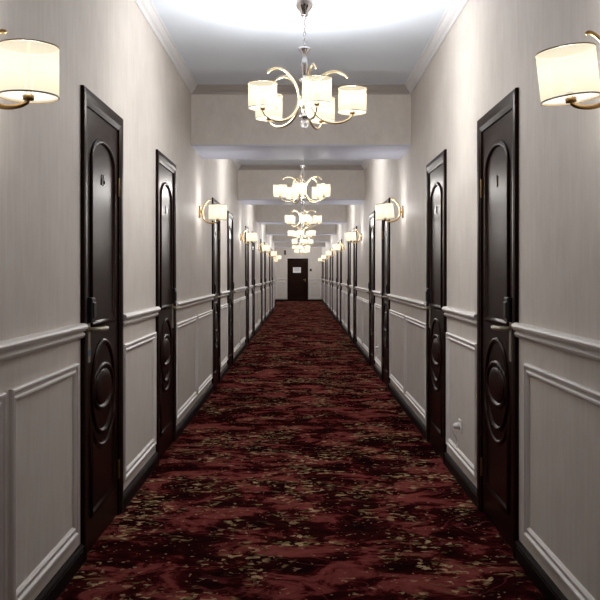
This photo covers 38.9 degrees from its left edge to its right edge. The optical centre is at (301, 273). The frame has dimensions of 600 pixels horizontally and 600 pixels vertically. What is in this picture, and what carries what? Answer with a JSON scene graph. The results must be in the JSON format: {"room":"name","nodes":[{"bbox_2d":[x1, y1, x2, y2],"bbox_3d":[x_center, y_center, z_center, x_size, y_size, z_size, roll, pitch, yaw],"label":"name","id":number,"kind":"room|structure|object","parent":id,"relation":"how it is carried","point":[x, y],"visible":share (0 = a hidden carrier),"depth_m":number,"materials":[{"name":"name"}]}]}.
{"room":"hotel corridor","nodes":[
{"label":"hotel corridor","id":0,"kind":"room"},
{"bbox_2d":[0,0,274,599],"bbox_3d":[-1.202,-0.200,19.700,0.404,3.020,42.600,0,0,0],"label":"wall","id":1,"kind":"structure","parent":0,"point":[109,48],"depth_m":3.77,"materials":[{"name":"paint"}]},
{"bbox_2d":[0,392,6,599],"bbox_3d":[-0.991,0.776,2.420,0.018,0.762,0.840,0,0,0],"label":"trim","id":2,"kind":"structure","parent":1,"relation":"attached to","point":[3,395],"depth_m":2.82,"materials":[{"name":"beige paint"}]},
{"bbox_2d":[0,29,59,109],"bbox_3d":[-0.863,-0.612,2.540,0.275,0.241,0.180,0,0,0],"label":"wall sconce","id":3,"kind":"object","parent":1,"relation":"attached to","point":[29,68],"visible":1,"depth_m":2.47,"materials":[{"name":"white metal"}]},
{"bbox_2d":[23,91,33,100],"bbox_3d":[-0.815,-0.535,2.540,0.034,0.034,0.034,0,0,0],"label":"socket","id":4,"kind":"object","parent":3,"relation":"attached to","point":[28,96],"depth_m":2.53,"materials":[{"name":"gold metal"}]},
{"bbox_2d":[9,363,78,599],"bbox_3d":[-0.991,0.776,3.335,0.018,0.762,0.860,0,0,0],"label":"trim","id":5,"kind":"structure","parent":1,"relation":"attached to","point":[21,391],"depth_m":3.13,"materials":[{"name":"beige paint"}]},
{"bbox_2d":[0,323,87,361],"bbox_3d":[-0.982,0.257,1.125,0.036,0.067,5.450,0,0,0],"label":"chair rail","id":6,"kind":"object","parent":1,"relation":"attached to","point":[12,348],"visible":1,"depth_m":3.17,"materials":[{"name":"beige paint"}]},
{"bbox_2d":[80,85,122,562],"bbox_3d":[-0.995,0.227,4.275,0.131,2.167,0.850,0,0,0],"label":"door","id":7,"kind":"structure","parent":1,"relation":"in","point":[101,128],"depth_m":4.21,"materials":[{"name":"brown wood"}]},
{"bbox_2d":[123,332,156,480],"bbox_3d":[-0.991,0.776,5.269,0.018,0.762,1.017,0,0,0],"label":"trim","id":8,"kind":"structure","parent":1,"relation":"attached to","point":[130,468],"depth_m":5.21,"materials":[{"name":"beige paint"}]},
{"bbox_2d":[123,306,160,325],"bbox_3d":[-0.982,0.257,5.269,0.036,0.067,1.137,0,0,0],"label":"chair rail","id":9,"kind":"object","parent":1,"relation":"attached to","point":[135,316],"visible":0.95,"depth_m":5.15,"materials":[{"name":"beige paint"}]},
{"bbox_2d":[34,307,274,599],"bbox_3d":[-1.123,1.265,19.700,0.282,0.090,42.600,0,0,0],"label":"baseboard","id":10,"kind":"structure","parent":1,"relation":"attached to","point":[64,575],"depth_m":4.90,"materials":[{"name":"black wood"}]},
{"bbox_2d":[134,0,196,93],"bbox_3d":[-0.969,-1.671,5.350,0.062,0.077,4.760,0,0,0],"label":"crown molding","id":11,"kind":"structure","parent":1,"relation":"attached to","point":[146,7],"depth_m":6.08,"materials":[{"name":"white paint"}]},
{"bbox_2d":[156,149,180,463],"bbox_3d":[-0.995,0.227,6.262,0.131,2.167,0.850,0,0,0],"label":"door","id":12,"kind":"structure","parent":1,"relation":"in","point":[166,293],"depth_m":6.23,"materials":[{"name":"brown wood"}]},
{"bbox_2d":[176,316,197,419],"bbox_3d":[-0.991,0.776,7.404,0.018,0.762,1.314,0,0,0],"label":"trim","id":13,"kind":"structure","parent":1,"relation":"attached to","point":[194,395],"depth_m":7.42,"materials":[{"name":"beige paint"}]},
{"bbox_2d":[176,294,214,310],"bbox_3d":[-0.982,0.257,8.094,0.036,0.067,2.813,0,0,0],"label":"chair rail","id":14,"kind":"object","parent":1,"relation":"attached to","point":[193,301],"visible":0.83,"depth_m":7.76,"materials":[{"name":"beige paint"}]},
{"bbox_2d":[197,310,212,393],"bbox_3d":[-0.991,0.776,8.783,0.018,0.762,1.314,0,0,0],"label":"trim","id":15,"kind":"structure","parent":1,"relation":"attached to","point":[209,312],"depth_m":8.95,"materials":[{"name":"beige paint"}]},
{"bbox_2d":[198,199,226,223],"bbox_3d":[-0.862,-0.611,8.300,0.276,0.242,0.180,0,0,0],"label":"wall sconce","id":16,"kind":"object","parent":1,"relation":"attached to","point":[217,212],"visible":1,"depth_m":8.24,"materials":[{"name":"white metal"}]},
{"bbox_2d":[212,197,220,390],"bbox_3d":[-0.995,0.227,9.925,0.131,2.167,0.850,0,0,0],"label":"door","id":17,"kind":"structure","parent":1,"relation":"in","point":[216,227],"depth_m":10.02,"materials":[{"name":"brown wood"}]},
{"bbox_2d":[221,303,227,366],"bbox_3d":[-0.991,0.776,10.918,0.018,0.762,1.017,0,0,0],"label":"trim","id":18,"kind":"structure","parent":1,"relation":"attached to","point":[224,361],"depth_m":11.38,"materials":[{"name":"beige paint"}]},
{"bbox_2d":[221,291,229,296],"bbox_3d":[-0.982,0.257,10.918,0.036,0.067,1.137,0,0,0],"label":"chair rail","id":19,"kind":"object","parent":1,"relation":"attached to","point":[224,293],"visible":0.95,"depth_m":10.85,"materials":[{"name":"beige paint"}]},
{"bbox_2d":[227,211,235,370],"bbox_3d":[-0.995,0.227,11.912,0.131,2.167,0.850,0,0,0],"label":"door","id":20,"kind":"structure","parent":1,"relation":"in","point":[230,217],"depth_m":12.00,"materials":[{"name":"brown wood"}]},
{"bbox_2d":[231,159,240,169],"bbox_3d":[-0.969,-1.671,11.000,0.062,0.077,4.760,0,0,0],"label":"crown molding","id":21,"kind":"structure","parent":1,"relation":"attached to","point":[236,162],"depth_m":12.79,"materials":[{"name":"white paint"}]},
{"bbox_2d":[234,298,239,351],"bbox_3d":[-0.991,0.776,13.054,0.018,0.762,1.314,0,0,0],"label":"trim","id":22,"kind":"structure","parent":1,"relation":"attached to","point":[237,300],"depth_m":13.67,"materials":[{"name":"beige paint"}]},
{"bbox_2d":[234,287,246,293],"bbox_3d":[-0.982,0.257,13.743,0.036,0.067,2.813,0,0,0],"label":"chair rail","id":23,"kind":"object","parent":1,"relation":"attached to","point":[237,290],"visible":0.83,"depth_m":13.54,"materials":[{"name":"beige paint"}]},
{"bbox_2d":[240,296,245,344],"bbox_3d":[-0.991,0.776,14.433,0.018,0.762,1.314,0,0,0],"label":"trim","id":24,"kind":"structure","parent":1,"relation":"attached to","point":[244,297],"depth_m":14.33,"materials":[{"name":"beige paint"}]},
{"bbox_2d":[245,226,249,344],"bbox_3d":[-0.995,0.227,15.575,0.131,2.167,0.850,0,0,0],"label":"door","id":25,"kind":"structure","parent":1,"relation":"in","point":[246,227],"depth_m":15.62,"materials":[{"name":"brown wood"}]},
{"bbox_2d":[240,229,256,243],"bbox_3d":[-0.863,-0.612,13.950,0.275,0.241,0.180,0,0,0],"label":"wall sconce","id":26,"kind":"object","parent":1,"relation":"attached to","point":[251,237],"visible":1,"depth_m":13.88,"materials":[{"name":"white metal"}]},
{"bbox_2d":[249,294,251,334],"bbox_3d":[-0.991,0.776,16.569,0.018,0.762,1.017,0,0,0],"label":"trim","id":27,"kind":"structure","parent":1,"relation":"attached to","point":[250,295],"depth_m":17.03,"materials":[{"name":"beige paint"}]},
{"bbox_2d":[252,242,256,338],"bbox_3d":[-0.995,0.227,17.562,0.131,2.167,0.850,0,0,0],"label":"door","id":28,"kind":"structure","parent":1,"relation":"in","point":[253,243],"depth_m":17.79,"materials":[{"name":"brown wood"}]},
{"bbox_2d":[255,291,257,327],"bbox_3d":[-0.991,0.776,18.704,0.018,0.762,1.314,0,0,0],"label":"trim","id":29,"kind":"structure","parent":1,"relation":"attached to","point":[257,291],"depth_m":19.32,"materials":[{"name":"beige paint"}]},
{"bbox_2d":[258,290,260,323],"bbox_3d":[-0.991,0.776,20.083,0.018,0.762,1.314,0,0,0],"label":"trim","id":30,"kind":"structure","parent":1,"relation":"attached to","point":[259,291],"depth_m":20.70,"materials":[{"name":"beige paint"}]},
{"bbox_2d":[260,239,263,325],"bbox_3d":[-0.995,0.227,21.225,0.131,2.167,0.850,0,0,0],"label":"door","id":31,"kind":"structure","parent":1,"relation":"in","point":[261,240],"depth_m":21.37,"materials":[{"name":"brown wood"}]},
{"bbox_2d":[258,242,269,252],"bbox_3d":[-0.862,-0.610,19.600,0.276,0.242,0.180,0,0,0],"label":"wall sconce","id":32,"kind":"object","parent":1,"relation":"attached to","point":[265,248],"visible":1,"depth_m":19.54,"materials":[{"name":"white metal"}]},
{"bbox_2d":[264,242,267,322],"bbox_3d":[-0.995,0.227,23.212,0.131,2.167,0.850,0,0,0],"label":"door","id":33,"kind":"structure","parent":1,"relation":"in","point":[264,242],"depth_m":23.36,"materials":[{"name":"brown wood"}]},
{"bbox_2d":[266,287,267,314],"bbox_3d":[-0.991,0.776,24.354,0.018,0.762,1.314,0,0,0],"label":"trim","id":34,"kind":"structure","parent":1,"relation":"attached to","point":[267,287],"depth_m":24.96,"materials":[{"name":"beige paint"}]},
{"bbox_2d":[269,247,271,314],"bbox_3d":[-0.995,0.227,26.875,0.131,2.167,0.850,0,0,0],"label":"door","id":35,"kind":"structure","parent":1,"relation":"in","point":[270,247],"depth_m":27.25,"materials":[{"name":"brown wood"}]},
{"bbox_2d":[267,249,276,256],"bbox_3d":[-0.862,-0.611,25.250,0.276,0.242,0.180,0,0,0],"label":"wall sconce","id":36,"kind":"object","parent":1,"relation":"attached to","point":[273,253],"visible":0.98,"depth_m":25.18,"materials":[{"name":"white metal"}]},
{"bbox_2d":[271,248,273,311],"bbox_3d":[-0.995,0.227,28.862,0.131,2.167,0.850,0,0,0],"label":"door","id":37,"kind":"structure","parent":1,"relation":"in","point":[271,248],"depth_m":29.22,"materials":[{"name":"brown wood"}]},
{"bbox_2d":[275,247,321,298],"bbox_3d":[-0.150,-0.200,41.050,2.600,3.020,0.100,0,0,0],"label":"wall","id":38,"kind":"structure","parent":0,"point":[315,253],"depth_m":41.00,"materials":[{"name":"paint"}]},
{"bbox_2d":[276,282,285,297],"bbox_3d":[-0.965,0.776,40.991,0.479,0.762,0.018,0,0,0],"label":"trim","id":39,"kind":"structure","parent":38,"relation":"attached to","point":[276,282],"depth_m":40.98,"materials":[{"name":"beige paint"}]},
{"bbox_2d":[287,258,307,300],"bbox_3d":[-0.165,0.280,40.998,1.000,2.060,0.105,0,0,0],"label":"door","id":40,"kind":"structure","parent":38,"relation":"in","point":[297,283],"depth_m":41.01,"materials":[{"name":"brown wood"}]},
{"bbox_2d":[293,267,300,272],"bbox_3d":[-0.205,-0.190,40.995,0.380,0.260,0.004,0,0,0],"label":"paper notice","id":41,"kind":"object","parent":40,"relation":"attached to","point":[295,269],"visible":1,"depth_m":40.99,"materials":[{"name":"white paper"}]},
{"bbox_2d":[275,299,321,300],"bbox_3d":[-0.132,1.265,40.991,2.264,0.090,0.018,0,0,0],"label":"baseboard","id":42,"kind":"structure","parent":38,"relation":"attached to","point":[275,299],"depth_m":40.98,"materials":[{"name":"black wood"}]},
{"bbox_2d":[309,282,320,297],"bbox_3d":[0.667,0.776,40.991,0.545,0.762,0.018,0,0,0],"label":"trim","id":43,"kind":"structure","parent":38,"relation":"attached to","point":[309,282],"depth_m":40.98,"materials":[{"name":"beige paint"}]},
{"bbox_2d":[151,0,450,164],"bbox_3d":[-0.150,-1.750,19.700,2.600,0.080,42.800,0,0,0],"label":"ceiling","id":44,"kind":"structure","parent":0,"point":[218,41],"depth_m":6.12,"materials":[{"name":"paint"}]},
{"bbox_2d":[274,242,324,246],"bbox_3d":[-0.132,-1.438,36.425,2.264,0.545,1.014,0,0,0],"label":"beam","id":45,"kind":"structure","parent":44,"relation":"attached to","point":[276,244],"depth_m":35.98,"materials":[{"name":"paint"}]},
{"bbox_2d":[292,242,309,250],"bbox_3d":[0.013,-1.300,33.423,0.731,0.820,0.704,0,0,14],"label":"chandelier","id":46,"kind":"object","parent":44,"relation":"hanging from","point":[299,247],"visible":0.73,"depth_m":33.34,"materials":[{"name":"white fabric"}]},
{"bbox_2d":[191,84,410,158],"bbox_3d":[0.000,-1.438,8.175,2.000,0.545,1.014,0,0,0],"label":"beam","id":47,"kind":"structure","parent":44,"relation":"attached to","point":[223,126],"depth_m":7.73,"materials":[{"name":"paint"}]},
{"bbox_2d":[273,235,328,241],"bbox_3d":[0.000,-1.438,30.775,2.000,0.545,1.014,0,0,0],"label":"beam","id":48,"kind":"structure","parent":44,"relation":"attached to","point":[276,238],"depth_m":30.33,"materials":[{"name":"paint"}]},
{"bbox_2d":[238,165,364,204],"bbox_3d":[0.000,-1.438,13.825,2.000,0.545,1.014,0,0,0],"label":"beam","id":49,"kind":"structure","parent":44,"relation":"attached to","point":[255,182],"depth_m":13.38,"materials":[{"name":"paint"}]},
{"bbox_2d":[257,205,345,223],"bbox_3d":[0.000,-1.438,19.475,2.000,0.545,1.014,0,0,0],"label":"beam","id":50,"kind":"structure","parent":44,"relation":"attached to","point":[266,214],"depth_m":19.03,"materials":[{"name":"paint"}]},
{"bbox_2d":[267,224,335,234],"bbox_3d":[0.000,-1.438,25.125,2.000,0.545,1.014,0,0,0],"label":"beam","id":51,"kind":"structure","parent":44,"relation":"attached to","point":[272,229],"depth_m":24.68,"materials":[{"name":"paint"}]},
{"bbox_2d":[273,163,330,203],"bbox_3d":[0.016,-1.300,10.822,0.731,0.820,0.704,0,0,8],"label":"chandelier","id":52,"kind":"object","parent":44,"relation":"hanging from","point":[298,190],"visible":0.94,"depth_m":10.75,"materials":[{"name":"white fabric"}]},
{"bbox_2d":[288,225,315,239],"bbox_3d":[0.017,-1.300,22.122,0.731,0.820,0.704,0,0,6],"label":"chandelier","id":53,"kind":"object","parent":44,"relation":"hanging from","point":[299,233],"visible":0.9,"depth_m":22.02,"materials":[{"name":"white fabric"}]},
{"bbox_2d":[294,247,309,254],"bbox_3d":[0.024,-1.300,39.072,0.731,0.820,0.704,0,0,-8],"label":"chandelier","id":54,"kind":"object","parent":44,"relation":"hanging from","point":[308,250],"visible":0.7,"depth_m":38.97,"materials":[{"name":"white fabric"}]},
{"bbox_2d":[292,237,312,246],"bbox_3d":[0.030,-1.300,27.774,0.731,0.820,0.704,0,0,-20],"label":"chandelier","id":55,"kind":"object","parent":44,"relation":"hanging from","point":[294,241],"visible":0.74,"depth_m":27.57,"materials":[{"name":"white fabric"}]},
{"bbox_2d":[285,205,321,227],"bbox_3d":[0.026,-1.300,16.473,0.731,0.820,0.704,0,0,-13],"label":"chandelier","id":56,"kind":"object","parent":44,"relation":"hanging from","point":[306,219],"visible":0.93,"depth_m":16.39,"materials":[{"name":"white fabric"}]},
{"bbox_2d":[248,0,366,129],"bbox_3d":[0.027,-1.300,5.173,0.731,0.820,0.704,0,0,-14],"label":"chandelier","id":57,"kind":"object","parent":44,"relation":"hanging from","point":[317,102],"visible":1,"depth_m":5.11,"materials":[{"name":"white fabric"}]},
{"bbox_2d":[57,301,545,599],"bbox_3d":[-0.150,1.335,19.700,2.600,0.050,42.800,0,0,0],"label":"floor","id":58,"kind":"structure","parent":0,"point":[301,475],"depth_m":4.79,"materials":[{"name":"carpet"}]},
{"bbox_2d":[322,0,599,599],"bbox_3d":[1.070,-0.200,19.700,0.140,3.020,42.600,0,0,0],"label":"wall","id":59,"kind":"structure","parent":0,"point":[492,46],"depth_m":3.76,"materials":[{"name":"paint"}]},
{"bbox_2d":[324,254,325,305],"bbox_3d":[0.995,0.227,34.512,0.131,2.167,0.850,0,0,0],"label":"door","id":60,"kind":"structure","parent":59,"relation":"in","point":[325,254],"depth_m":34.75,"materials":[{"name":"brown wood"}]},
{"bbox_2d":[326,256,327,307],"bbox_3d":[0.995,0.227,32.580,0.131,2.167,0.850,0,0,0],"label":"door","id":61,"kind":"structure","parent":59,"relation":"in","point":[326,256],"depth_m":32.96,"materials":[{"name":"brown wood"}]},
{"bbox_2d":[328,249,330,312],"bbox_3d":[0.995,0.227,28.862,0.131,2.167,0.850,0,0,0],"label":"door","id":62,"kind":"structure","parent":59,"relation":"in","point":[330,249],"depth_m":28.46,"materials":[{"name":"brown wood"}]},
{"bbox_2d":[326,250,334,256],"bbox_3d":[0.861,-0.629,25.250,0.278,0.242,0.180,0,0,0],"label":"wall sconce","id":63,"kind":"object","parent":59,"relation":"attached to","point":[328,253],"visible":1,"depth_m":25.19,"materials":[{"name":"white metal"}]},
{"bbox_2d":[331,247,332,314],"bbox_3d":[0.995,0.227,26.930,0.131,2.167,0.850,0,0,0],"label":"door","id":64,"kind":"structure","parent":59,"relation":"in","point":[332,247],"depth_m":27.10,"materials":[{"name":"brown wood"}]},
{"bbox_2d":[335,242,338,320],"bbox_3d":[0.995,0.227,23.212,0.131,2.167,0.850,0,0,0],"label":"door","id":65,"kind":"structure","parent":59,"relation":"in","point":[337,253],"depth_m":23.37,"materials":[{"name":"brown wood"}]},
{"bbox_2d":[332,242,344,251],"bbox_3d":[0.860,-0.628,19.600,0.279,0.242,0.180,0,0,0],"label":"wall sconce","id":66,"kind":"object","parent":59,"relation":"attached to","point":[336,247],"visible":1,"depth_m":19.54,"materials":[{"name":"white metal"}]},
{"bbox_2d":[338,289,339,318],"bbox_3d":[0.991,0.776,22.246,0.018,0.762,0.962,0,0,0],"label":"trim","id":67,"kind":"structure","parent":59,"relation":"attached to","point":[338,289],"depth_m":22.68,"materials":[{"name":"beige paint"}]},
{"bbox_2d":[339,239,341,324],"bbox_3d":[0.995,0.227,21.280,0.131,2.167,0.850,0,0,0],"label":"door","id":68,"kind":"structure","parent":59,"relation":"in","point":[341,239],"depth_m":21.36,"materials":[{"name":"brown wood"}]},
{"bbox_2d":[341,290,343,323],"bbox_3d":[0.991,0.776,20.124,0.018,0.762,1.342,0,0,0],"label":"trim","id":69,"kind":"structure","parent":59,"relation":"attached to","point":[341,290],"depth_m":20.78,"materials":[{"name":"beige paint"}]},
{"bbox_2d":[344,291,347,327],"bbox_3d":[0.991,0.776,18.718,0.018,0.762,1.342,0,0,0],"label":"trim","id":70,"kind":"structure","parent":59,"relation":"attached to","point":[345,292],"depth_m":18.67,"materials":[{"name":"beige paint"}]},
{"bbox_2d":[345,231,350,336],"bbox_3d":[0.995,0.227,17.562,0.131,2.167,0.850,0,0,0],"label":"door","id":71,"kind":"structure","parent":59,"relation":"in","point":[349,243],"depth_m":17.56,"materials":[{"name":"brown wood"}]},
{"bbox_2d":[350,294,352,333],"bbox_3d":[0.991,0.776,16.596,0.018,0.762,0.962,0,0,0],"label":"trim","id":72,"kind":"structure","parent":59,"relation":"attached to","point":[351,331],"depth_m":17.04,"materials":[{"name":"beige paint"}]},
{"bbox_2d":[345,228,361,242],"bbox_3d":[0.860,-0.627,13.950,0.280,0.242,0.180,0,0,0],"label":"wall sconce","id":73,"kind":"object","parent":59,"relation":"attached to","point":[350,236],"visible":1,"depth_m":13.88,"materials":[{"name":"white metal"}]},
{"bbox_2d":[352,226,356,344],"bbox_3d":[0.995,0.227,15.630,0.131,2.167,0.850,0,0,0],"label":"door","id":74,"kind":"structure","parent":59,"relation":"in","point":[354,229],"depth_m":15.77,"materials":[{"name":"brown wood"}]},
{"bbox_2d":[356,296,361,344],"bbox_3d":[0.991,0.776,14.474,0.018,0.762,1.342,0,0,0],"label":"trim","id":75,"kind":"structure","parent":59,"relation":"attached to","point":[357,297],"depth_m":15.09,"materials":[{"name":"beige paint"}]},
{"bbox_2d":[355,286,368,293],"bbox_3d":[0.982,0.257,13.771,0.036,0.067,2.868,0,0,0],"label":"chair rail","id":76,"kind":"object","parent":59,"relation":"attached to","point":[361,289],"visible":0.83,"depth_m":13.64,"materials":[{"name":"beige paint"}]},
{"bbox_2d":[362,298,368,352],"bbox_3d":[0.991,0.776,13.068,0.018,0.762,1.342,0,0,0],"label":"trim","id":77,"kind":"structure","parent":59,"relation":"attached to","point":[363,300],"depth_m":13.65,"materials":[{"name":"beige paint"}]},
{"bbox_2d":[361,159,370,169],"bbox_3d":[0.969,-1.671,11.000,0.062,0.077,4.760,0,0,0],"label":"crown molding","id":78,"kind":"structure","parent":59,"relation":"attached to","point":[365,162],"depth_m":12.80,"materials":[{"name":"white paint"}]},
{"bbox_2d":[366,211,374,367],"bbox_3d":[0.995,0.227,11.912,0.131,2.167,0.850,0,0,0],"label":"door","id":79,"kind":"structure","parent":59,"relation":"in","point":[371,284],"depth_m":12.00,"materials":[{"name":"brown wood"}]},
{"bbox_2d":[373,291,380,296],"bbox_3d":[0.982,0.257,10.946,0.036,0.067,1.082,0,0,0],"label":"chair rail","id":80,"kind":"object","parent":59,"relation":"attached to","point":[376,293],"visible":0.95,"depth_m":10.86,"materials":[{"name":"beige paint"}]},
{"bbox_2d":[374,303,380,366],"bbox_3d":[0.991,0.776,10.946,0.018,0.762,0.962,0,0,0],"label":"trim","id":81,"kind":"structure","parent":59,"relation":"attached to","point":[375,304],"depth_m":11.38,"materials":[{"name":"beige paint"}]},
{"bbox_2d":[381,198,389,389],"bbox_3d":[0.995,0.227,9.980,0.131,2.167,0.850,0,0,0],"label":"door","id":82,"kind":"structure","parent":59,"relation":"in","point":[385,226],"depth_m":10.06,"materials":[{"name":"brown wood"}]},
{"bbox_2d":[375,198,403,221],"bbox_3d":[0.859,-0.625,8.300,0.281,0.243,0.180,0,0,0],"label":"wall sconce","id":83,"kind":"object","parent":59,"relation":"attached to","point":[384,211],"visible":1,"depth_m":8.24,"materials":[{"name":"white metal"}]},
{"bbox_2d":[389,309,404,393],"bbox_3d":[0.991,0.776,8.824,0.018,0.762,1.342,0,0,0],"label":"trim","id":84,"kind":"structure","parent":59,"relation":"attached to","point":[392,312],"depth_m":9.29,"materials":[{"name":"beige paint"}]},
{"bbox_2d":[387,294,425,309],"bbox_3d":[0.982,0.257,8.121,0.036,0.067,2.868,0,0,0],"label":"chair rail","id":85,"kind":"object","parent":59,"relation":"attached to","point":[404,300],"visible":0.81,"depth_m":7.78,"materials":[{"name":"beige paint"}]},
{"bbox_2d":[404,316,425,419],"bbox_3d":[0.991,0.776,7.418,0.018,0.762,1.342,0,0,0],"label":"trim","id":86,"kind":"structure","parent":59,"relation":"attached to","point":[409,397],"depth_m":7.67,"materials":[{"name":"beige paint"}]},
{"bbox_2d":[422,149,446,463],"bbox_3d":[0.995,0.227,6.262,0.131,2.167,0.850,0,0,0],"label":"door","id":87,"kind":"structure","parent":59,"relation":"in","point":[436,170],"depth_m":6.27,"materials":[{"name":"brown wood"}]},
{"bbox_2d":[405,0,468,93],"bbox_3d":[0.969,-1.671,5.350,0.062,0.077,4.760,0,0,0],"label":"crown molding","id":88,"kind":"structure","parent":59,"relation":"attached to","point":[454,9],"depth_m":6.07,"materials":[{"name":"white paint"}]},
{"bbox_2d":[322,300,567,599],"bbox_3d":[0.991,1.265,19.700,0.018,0.090,42.600,0,0,0],"label":"baseboard","id":89,"kind":"structure","parent":59,"relation":"attached to","point":[535,572],"depth_m":4.88,"materials":[{"name":"black wood"}]},
{"bbox_2d":[452,418,461,447],"bbox_3d":[0.973,1.001,5.320,0.054,0.182,0.080,0,0,0],"label":"wall socket","id":90,"kind":"object","parent":59,"relation":"attached to","point":[458,425],"visible":1,"depth_m":5.31,"materials":[{"name":"white plastic"}]},
{"bbox_2d":[442,306,476,324],"bbox_3d":[0.982,0.257,5.296,0.036,0.067,1.082,0,0,0],"label":"chair rail","id":91,"kind":"object","parent":59,"relation":"attached to","point":[462,315],"visible":0.93,"depth_m":5.19,"materials":[{"name":"beige paint"}]},
{"bbox_2d":[446,332,476,477],"bbox_3d":[0.991,0.776,5.296,0.018,0.762,0.962,0,0,0],"label":"trim","id":92,"kind":"structure","parent":59,"relation":"attached to","point":[466,343],"depth_m":5.26,"materials":[{"name":"beige paint"}]},
{"bbox_2d":[477,87,518,558],"bbox_3d":[0.995,0.227,4.330,0.131,2.167,0.850,0,0,0],"label":"door","id":93,"kind":"structure","parent":59,"relation":"in","point":[498,129],"depth_m":4.30,"materials":[{"name":"brown wood"}]},
{"bbox_2d":[511,323,599,360],"bbox_3d":[0.982,0.257,1.153,0.036,0.067,5.505,0,0,0],"label":"chair rail","id":94,"kind":"object","parent":59,"relation":"attached to","point":[578,345],"visible":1,"depth_m":3.20,"materials":[{"name":"beige paint"}]},
{"bbox_2d":[523,363,599,599],"bbox_3d":[0.991,0.776,3.143,0.018,0.762,1.245,0,0,0],"label":"trim","id":95,"kind":"structure","parent":59,"relation":"attached to","point":[585,393],"depth_m":3.48,"materials":[{"name":"beige paint"}]},
{"bbox_2d":[535,30,599,109],"bbox_3d":[0.859,-0.624,2.600,0.282,0.243,0.180,0,0,0],"label":"wall sconce","id":96,"kind":"object","parent":59,"relation":"attached to","point":[568,74],"visible":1,"depth_m":2.53,"materials":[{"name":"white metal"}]},
{"bbox_2d":[565,95,576,103],"bbox_3d":[0.824,-0.540,2.600,0.034,0.034,0.034,-6,0,0],"label":"socket","id":97,"kind":"object","parent":96,"relation":"attached to","point":[570,99],"depth_m":2.59,"materials":[{"name":"gold metal"}]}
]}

